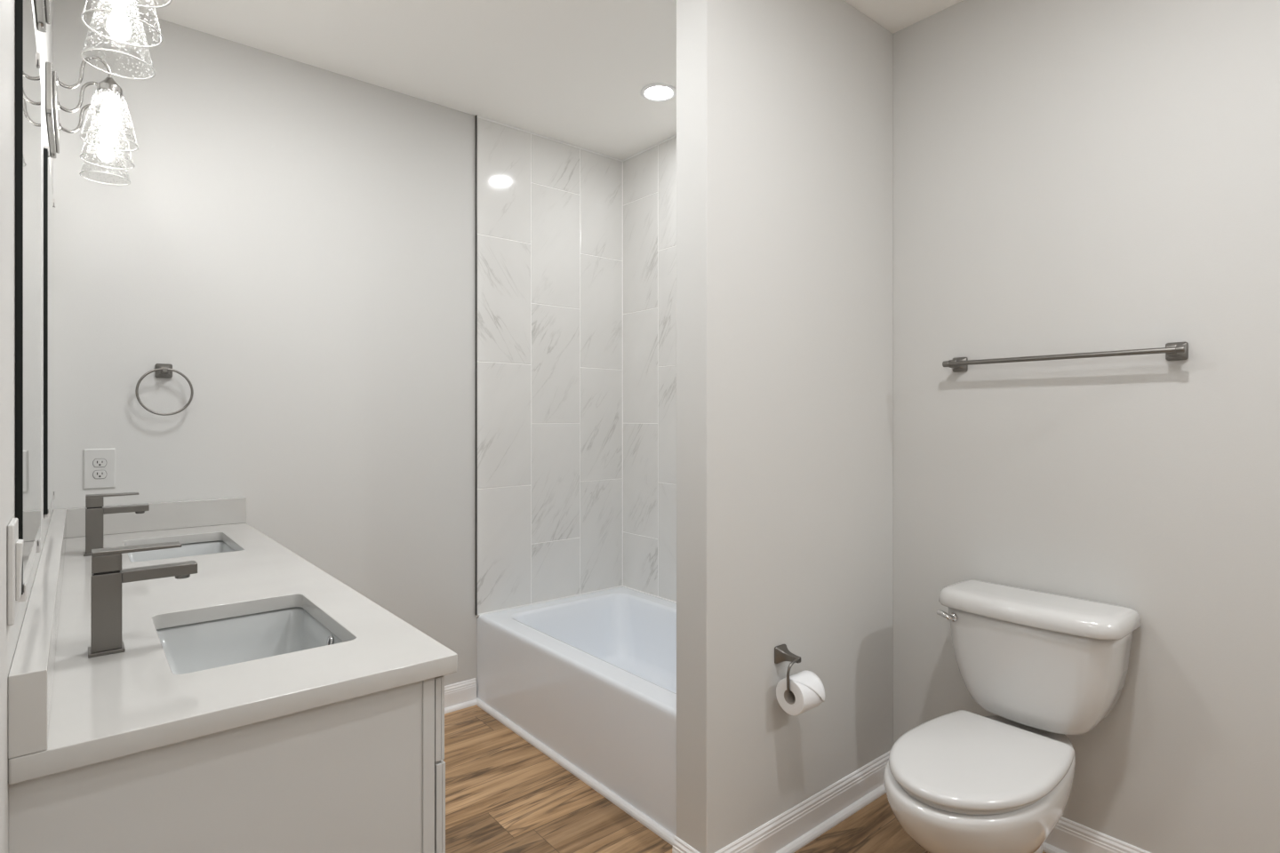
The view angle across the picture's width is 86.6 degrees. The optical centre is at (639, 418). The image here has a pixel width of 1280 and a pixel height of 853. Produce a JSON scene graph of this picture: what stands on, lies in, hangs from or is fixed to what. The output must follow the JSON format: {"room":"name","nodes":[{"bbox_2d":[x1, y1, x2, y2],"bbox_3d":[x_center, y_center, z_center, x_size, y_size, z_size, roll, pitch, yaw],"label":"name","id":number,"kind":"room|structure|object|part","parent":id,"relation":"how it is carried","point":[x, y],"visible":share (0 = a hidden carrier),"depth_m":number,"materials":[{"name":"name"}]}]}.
{"room":"bathroom","nodes":[
{"label":"bathroom","id":0,"kind":"room"},
{"bbox_2d":[0,0,53,852],"bbox_3d":[-0.425,-0.045,0.322,0.120,2.743,5.078,0,0,-40],"label":"wall","id":1,"kind":"structure","parent":0,"point":[9,635],"depth_m":0.79,"materials":[{"name":"grey paint"}]},
{"bbox_2d":[7,518,23,625],"bbox_3d":[-0.737,0.178,0.802,0.012,0.115,0.072,0,0,-40],"label":"light switch","id":2,"kind":"object","parent":1,"relation":"attached to","point":[14,545],"visible":1,"depth_m":0.78,"materials":[{"name":"grey plastic"}]},
{"bbox_2d":[7,518,18,625],"bbox_3d":[-0.739,0.178,0.801,0.006,0.115,0.072,0,0,-40],"label":"switch plate","id":3,"kind":"object","parent":2,"relation":"attached to","point":[12,528],"depth_m":0.77,"materials":[{"name":"grey plastic"}]},
{"bbox_2d":[15,0,40,602],"bbox_3d":[-0.976,-0.206,1.090,0.010,0.889,0.565,0,0,-40],"label":"wall mirror","id":4,"kind":"object","parent":1,"relation":"attached to","point":[28,84],"visible":0.9,"depth_m":0.93,"materials":[{"name":"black metal"}]},
{"bbox_2d":[8,509,66,759],"bbox_3d":[-1.304,0.344,1.504,0.034,0.096,1.850,0,0,-40],"label":"backsplash","id":5,"kind":"structure","parent":1,"relation":"attached to","point":[31,674],"depth_m":0.87,"materials":[{"name":"white stone"}]},
{"bbox_2d":[43,145,55,519],"bbox_3d":[-1.597,-0.206,1.839,0.010,0.889,0.610,0,0,-40],"label":"wall mirror","id":6,"kind":"object","parent":1,"relation":"attached to","point":[49,203],"visible":1,"depth_m":1.61,"materials":[{"name":"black metal"}]},
{"bbox_2d":[45,56,138,185],"bbox_3d":[-1.534,-0.837,1.904,0.189,0.218,0.473,0,0,-40],"label":"vanity light","id":7,"kind":"object","parent":1,"relation":"attached to","point":[108,88],"visible":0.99,"depth_m":1.79,"materials":[{"name":"silver metal"}]},
{"bbox_3d":[-1.602,-0.829,1.848,0.014,0.120,0.410,0,0,-40],"label":"plate","id":8,"kind":"part","parent":7,"relation":"part of","materials":[{"name":"silver metal"}]},
{"bbox_3d":[-1.593,-0.829,1.855,0.007,0.096,0.380,0,0,-40],"label":"plate","id":9,"kind":"part","parent":7,"relation":"part of","materials":[{"name":"silver metal"}]},
{"bbox_3d":[-1.549,-0.894,1.892,0.112,0.102,0.022,0,0,-40],"label":"arm","id":10,"kind":"part","parent":7,"relation":"part of","materials":[{"name":"silver metal"}]},
{"bbox_3d":[-1.660,-0.894,2.027,0.112,0.102,0.022,0,0,-40],"label":"arm","id":11,"kind":"part","parent":7,"relation":"part of","materials":[{"name":"silver metal"}]},
{"bbox_3d":[-1.437,-0.894,1.757,0.112,0.102,0.022,0,0,-40],"label":"arm","id":12,"kind":"part","parent":7,"relation":"part of","materials":[{"name":"silver metal"}]},
{"bbox_3d":[-1.620,-0.794,2.060,0.120,0.130,0.120,0,0,-40],"label":"lamp shade","id":13,"kind":"part","parent":7,"relation":"part of","materials":[{"name":"clear glass"}]},
{"bbox_3d":[-1.620,-0.816,2.060,0.040,0.069,0.040,0,0,-40],"label":"bulb","id":14,"kind":"part","parent":7,"relation":"part of","materials":[{"name":"white glass"}]},
{"bbox_3d":[-1.509,-0.794,1.925,0.120,0.130,0.120,0,0,-40],"label":"lamp shade","id":15,"kind":"part","parent":7,"relation":"part of","materials":[{"name":"clear glass"}]},
{"bbox_3d":[-1.509,-0.816,1.925,0.040,0.069,0.040,0,0,-40],"label":"bulb","id":16,"kind":"part","parent":7,"relation":"part of","materials":[{"name":"white glass"}]},
{"bbox_3d":[-1.397,-0.794,1.790,0.120,0.130,0.120,0,0,-40],"label":"lamp shade","id":17,"kind":"part","parent":7,"relation":"part of","materials":[{"name":"clear glass"}]},
{"bbox_3d":[-1.397,-0.816,1.790,0.040,0.069,0.040,0,0,-40],"label":"bulb","id":18,"kind":"part","parent":7,"relation":"part of","materials":[{"name":"white glass"}]},
{"bbox_2d":[33,0,172,79],"bbox_3d":[-0.992,-0.837,1.250,0.189,0.218,0.453,0,0,-40],"label":"vanity light","id":19,"kind":"object","parent":1,"relation":"attached to","point":[118,25],"visible":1,"depth_m":1.35,"materials":[{"name":"clear glass"}]},
{"bbox_3d":[-1.059,-0.829,1.194,0.014,0.120,0.410,0,0,-40],"label":"plate","id":20,"kind":"part","parent":19,"relation":"part of","materials":[{"name":"silver metal"}]},
{"bbox_3d":[-1.168,-0.766,1.324,0.012,0.005,0.012,0,0,-40],"label":"knob","id":21,"kind":"part","parent":19,"relation":"part of","materials":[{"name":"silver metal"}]},
{"bbox_3d":[-1.051,-0.829,1.200,0.007,0.096,0.380,0,0,-40],"label":"plate","id":22,"kind":"part","parent":19,"relation":"part of","materials":[{"name":"silver metal"}]},
{"bbox_3d":[-1.072,-0.794,1.398,0.120,0.130,0.120,0,0,-40],"label":"lamp shade","id":23,"kind":"part","parent":19,"relation":"part of","materials":[{"name":"clear glass"}]},
{"bbox_3d":[-1.072,-0.816,1.398,0.040,0.069,0.040,0,0,-40],"label":"bulb","id":24,"kind":"part","parent":19,"relation":"part of","materials":[{"name":"white glass"}]},
{"bbox_3d":[-0.966,-0.794,1.271,0.120,0.130,0.120,0,0,-40],"label":"lamp shade","id":25,"kind":"part","parent":19,"relation":"part of","materials":[{"name":"clear glass"}]},
{"bbox_2d":[53,0,622,697],"bbox_3d":[-1.043,-0.045,3.022,2.372,2.743,0.130,0,0,-40],"label":"wall","id":26,"kind":"structure","parent":0,"point":[295,239],"depth_m":2.81,"materials":[{"name":"grey paint"}]},
{"bbox_2d":[83,448,115,489],"bbox_3d":[-1.827,0.170,2.297,0.086,0.136,0.008,0,0,-40],"label":"wall outlet","id":27,"kind":"object","parent":26,"relation":"attached to","point":[99,464],"visible":1,"depth_m":2.29,"materials":[{"name":"grey plastic"}]},
{"bbox_2d":[92,470,106,479],"bbox_3d":[-1.826,0.189,2.296,0.038,0.030,0.001,0,0,-40],"label":"receptacle","id":28,"kind":"object","parent":27,"relation":"attached to","point":[96,474],"depth_m":2.29,"materials":[{"name":"grey plastic"}]},
{"bbox_2d":[92,458,106,467],"bbox_3d":[-1.826,0.150,2.296,0.038,0.030,0.001,0,0,-40],"label":"receptacle","id":29,"kind":"object","parent":27,"relation":"attached to","point":[96,462],"depth_m":2.29,"materials":[{"name":"grey plastic"}]},
{"bbox_2d":[53,496,246,537],"bbox_3d":[-1.702,0.344,2.390,0.551,0.096,0.020,0,0,-40],"label":"backsplash","id":30,"kind":"structure","parent":26,"relation":"attached to","point":[188,514],"depth_m":2.40,"materials":[{"name":"white stone"}]},
{"bbox_2d":[135,363,193,415],"bbox_3d":[-1.675,-0.102,2.393,0.167,0.184,0.054,0,0,-40],"label":"towel ring","id":31,"kind":"object","parent":26,"relation":"attached to","point":[162,370],"visible":1,"depth_m":2.39,"materials":[{"name":"silver metal"}]},
{"bbox_2d":[444,678,476,714],"bbox_3d":[-1.130,1.270,2.858,0.959,0.113,0.031,0,0,-40],"label":"baseboard","id":32,"kind":"structure","parent":26,"relation":"attached to","point":[461,695],"depth_m":3.11,"materials":[{"name":"white paint"}]},
{"bbox_2d":[475,115,477,615],"bbox_3d":[-0.765,-0.248,3.172,0.004,2.334,0.012,0,0,-40],"label":"trim","id":33,"kind":"structure","parent":26,"relation":"attached to","point":[476,116],"depth_m":3.17,"materials":[{"name":"black metal"}]},
{"bbox_2d":[99,0,963,159],"bbox_3d":[0.535,-1.456,1.117,2.612,0.080,5.078,0,0,-40],"label":"ceiling","id":34,"kind":"structure","parent":0,"point":[573,72],"depth_m":2.57,"materials":[{"name":"white paint"}]},
{"bbox_2d":[640,82,676,101],"bbox_3d":[0.082,-1.412,2.943,0.158,0.008,0.158,0,0,-40],"label":"recessed light","id":35,"kind":"object","parent":34,"relation":"in","point":[659,92],"visible":0.98,"depth_m":2.94,"materials":[{"name":"white paint"}]},
{"bbox_2d":[442,704,1046,852],"bbox_3d":[0.535,1.351,1.117,2.612,0.050,5.078,0,0,-40],"label":"floor","id":36,"kind":"structure","parent":0,"point":[503,795],"depth_m":2.29,"materials":[{"name":"brown wood"}]},
{"bbox_2d":[8,675,445,852],"bbox_3d":[-1.121,0.875,1.677,0.536,0.903,1.858,0,0,-40],"label":"vanity cabinet","id":37,"kind":"object","parent":36,"relation":"on","point":[364,774],"visible":0.32,"depth_m":0.97,"materials":[{"name":"grey paint"}]},
{"bbox_2d":[8,496,457,784],"bbox_3d":[-1.111,0.359,1.677,0.551,0.126,1.871,0,0,-40],"label":"countertop","id":38,"kind":"structure","parent":37,"relation":"on","point":[68,709],"depth_m":1.12,"materials":[{"name":"white stone"}]},
{"bbox_2d":[83,492,149,556],"bbox_3d":[-1.543,0.307,2.003,0.152,0.171,0.050,0,0,-40],"label":"faucet","id":39,"kind":"object","parent":38,"relation":"on","point":[94,509],"visible":0.88,"depth_m":1.96,"materials":[{"name":"silver metal"}]},
{"bbox_3d":[-1.550,0.238,1.997,0.124,0.034,0.041,0,0,-40],"label":"lever handle","id":40,"kind":"part","parent":39,"relation":"part of","materials":[{"name":"silver metal"}]},
{"bbox_3d":[-1.526,0.269,2.018,0.107,0.019,0.033,0,0,-40],"label":"spout","id":41,"kind":"part","parent":39,"relation":"part of","materials":[{"name":"silver metal"}]},
{"bbox_2d":[88,541,197,657],"bbox_3d":[-0.860,0.307,1.179,0.152,0.171,0.050,0,0,-40],"label":"faucet","id":42,"kind":"object","parent":38,"relation":"on","point":[108,576],"visible":1,"depth_m":1.14,"materials":[{"name":"silver metal"}]},
{"bbox_3d":[-0.900,0.389,1.146,0.048,0.006,0.050,0,0,-40],"label":"plate","id":43,"kind":"part","parent":42,"relation":"part of","materials":[{"name":"silver metal"}]},
{"bbox_3d":[-0.868,0.238,1.173,0.124,0.034,0.041,0,0,-40],"label":"lever handle","id":44,"kind":"part","parent":42,"relation":"part of","materials":[{"name":"silver metal"}]},
{"bbox_3d":[-0.843,0.269,1.194,0.107,0.019,0.033,0,0,-40],"label":"spout","id":45,"kind":"part","parent":42,"relation":"part of","materials":[{"name":"silver metal"}]},
{"bbox_2d":[128,540,234,561],"bbox_3d":[-1.423,0.499,2.103,0.337,0.148,0.486,0,0,-40],"label":"undermount sink","id":46,"kind":"object","parent":38,"relation":"in","point":[191,549],"visible":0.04,"depth_m":2.29,"materials":[{"name":"grey ceramic"}]},
{"bbox_2d":[156,607,343,674],"bbox_3d":[-0.741,0.499,1.280,0.337,0.148,0.468,0,0,-40],"label":"undermount sink","id":47,"kind":"object","parent":38,"relation":"in","point":[196,647],"visible":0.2,"depth_m":1.44,"materials":[{"name":"grey ceramic"}]},
{"bbox_3d":[-0.938,0.875,1.829,0.020,0.903,1.858,0,0,-40],"label":"frame","id":48,"kind":"part","parent":37,"relation":"part of","materials":[{"name":"grey paint"}]},
{"bbox_3d":[-0.479,0.500,1.307,0.016,0.139,0.461,0,0,-40],"label":"drawer","id":49,"kind":"part","parent":37,"relation":"part of","materials":[{"name":"grey paint"}]},
{"bbox_3d":[-0.478,0.891,1.308,0.016,0.634,0.461,0,0,-40],"label":"door","id":50,"kind":"part","parent":37,"relation":"part of","materials":[{"name":"grey paint"}]},
{"bbox_2d":[477,585,676,836],"bbox_3d":[0.040,1.120,2.885,0.861,0.413,1.482,0,0,-40],"label":"bathtub","id":51,"kind":"object","parent":36,"relation":"on","point":[591,676],"visible":0.54,"depth_m":2.73,"materials":[{"name":"white ceramic"}]},
{"bbox_2d":[476,697,674,846],"bbox_3d":[-0.299,1.316,2.604,0.018,0.021,1.483,0,0,-40],"label":"trim","id":52,"kind":"structure","parent":51,"relation":"attached to","point":[650,824],"depth_m":2.48,"materials":[{"name":"white paint"}]},
{"bbox_2d":[883,579,1140,852],"bbox_3d":[0.952,0.929,1.846,0.773,0.796,0.492,0,0,-40],"label":"toilet","id":53,"kind":"object","parent":36,"relation":"on","point":[1050,668],"visible":1,"depth_m":1.84,"materials":[{"name":"white ceramic"}]},
{"bbox_3d":[0.951,0.613,2.104,0.028,0.031,0.054,0,0,-40],"label":"flush lever","id":54,"kind":"part","parent":53,"relation":"part of","materials":[{"name":"silver metal"}]},
{"bbox_3d":[0.866,0.907,1.768,0.497,0.014,0.336,0,0,-40],"label":"seat","id":55,"kind":"part","parent":53,"relation":"part of","materials":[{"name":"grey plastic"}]},
{"bbox_3d":[0.932,1.121,1.830,0.721,0.411,0.374,0,0,-40],"label":"bowl","id":56,"kind":"part","parent":53,"relation":"part of","materials":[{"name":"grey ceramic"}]},
{"bbox_3d":[0.864,0.883,1.766,0.521,0.028,0.366,0,0,-40],"label":"seat lid","id":57,"kind":"part","parent":53,"relation":"part of","materials":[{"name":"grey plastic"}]},
{"bbox_3d":[1.156,0.557,2.015,0.242,0.053,0.492,0,0,-40],"label":"tank lid","id":58,"kind":"part","parent":53,"relation":"part of","materials":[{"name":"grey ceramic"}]},
{"bbox_3d":[1.160,0.741,2.019,0.221,0.312,0.458,0,0,-40],"label":"tank","id":59,"kind":"part","parent":53,"relation":"part of","materials":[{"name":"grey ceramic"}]},
{"bbox_2d":[676,0,893,852],"bbox_3d":[0.518,-0.045,2.236,0.970,2.743,0.126,0,0,-40],"label":"wall partition","id":60,"kind":"structure","parent":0,"point":[785,108],"depth_m":2.07,"materials":[{"name":"grey paint"}]},
{"bbox_2d":[672,751,890,852],"bbox_3d":[0.516,1.270,2.214,1.001,0.113,0.157,0,0,-40],"label":"baseboard","id":61,"kind":"structure","parent":60,"relation":"attached to","point":[802,824],"depth_m":2.16,"materials":[{"name":"white paint"}]},
{"bbox_2d":[774,644,800,693],"bbox_3d":[0.459,0.751,2.056,0.130,0.115,0.076,0,0,-40],"label":"toilet paper holder","id":62,"kind":"object","parent":60,"relation":"attached to","point":[781,652],"visible":0.8,"depth_m":2.05,"materials":[{"name":"silver metal"}]},
{"bbox_3d":[0.481,0.762,2.030,0.130,0.094,0.008,0,0,-40],"label":"arm","id":63,"kind":"part","parent":62,"relation":"part of","materials":[{"name":"silver metal"}]},
{"bbox_2d":[776,670,824,715],"bbox_3d":[0.479,0.818,2.026,0.100,0.105,0.108,0,0,-40],"label":"toilet paper roll","id":64,"kind":"object","parent":62,"relation":"hanging from","point":[807,689],"visible":0.98,"depth_m":2.00,"materials":[{"name":"white paper"}]},
{"bbox_2d":[622,0,1279,852],"bbox_3d":[1.491,-0.045,1.908,0.130,2.743,5.078,0,0,-40],"label":"wall","id":65,"kind":"structure","parent":0,"point":[1070,176],"depth_m":2.00,"materials":[{"name":"grey paint"}]},
{"bbox_2d":[477,115,676,161],"bbox_3d":[0.041,-1.411,2.880,0.864,0.008,1.472,0,0,-40],"label":"trim","id":66,"kind":"structure","parent":65,"relation":"attached to","point":[478,116],"depth_m":3.46,"materials":[{"name":"white"}]},
{"bbox_2d":[942,342,1188,372],"bbox_3d":[1.250,-0.183,2.058,0.068,0.049,0.650,0,0,-40],"label":"towel bar","id":67,"kind":"object","parent":65,"relation":"attached to","point":[1173,351],"visible":1,"depth_m":1.97,"materials":[{"name":"silver metal"}]},
{"bbox_3d":[1.065,-0.183,2.288,0.060,0.049,0.049,0,0,-40],"label":"post","id":68,"kind":"part","parent":67,"relation":"part of","materials":[{"name":"silver metal"}]},
{"bbox_3d":[1.442,-0.183,1.834,0.060,0.049,0.049,0,0,-40],"label":"post","id":69,"kind":"part","parent":67,"relation":"part of","materials":[{"name":"silver metal"}]},
{"bbox_2d":[1042,816,1150,852],"bbox_3d":[1.949,1.270,1.244,0.031,0.113,3.229,0,0,-40],"label":"baseboard","id":70,"kind":"structure","parent":65,"relation":"attached to","point":[1068,836],"depth_m":2.02,"materials":[{"name":"white paint"}]}
]}

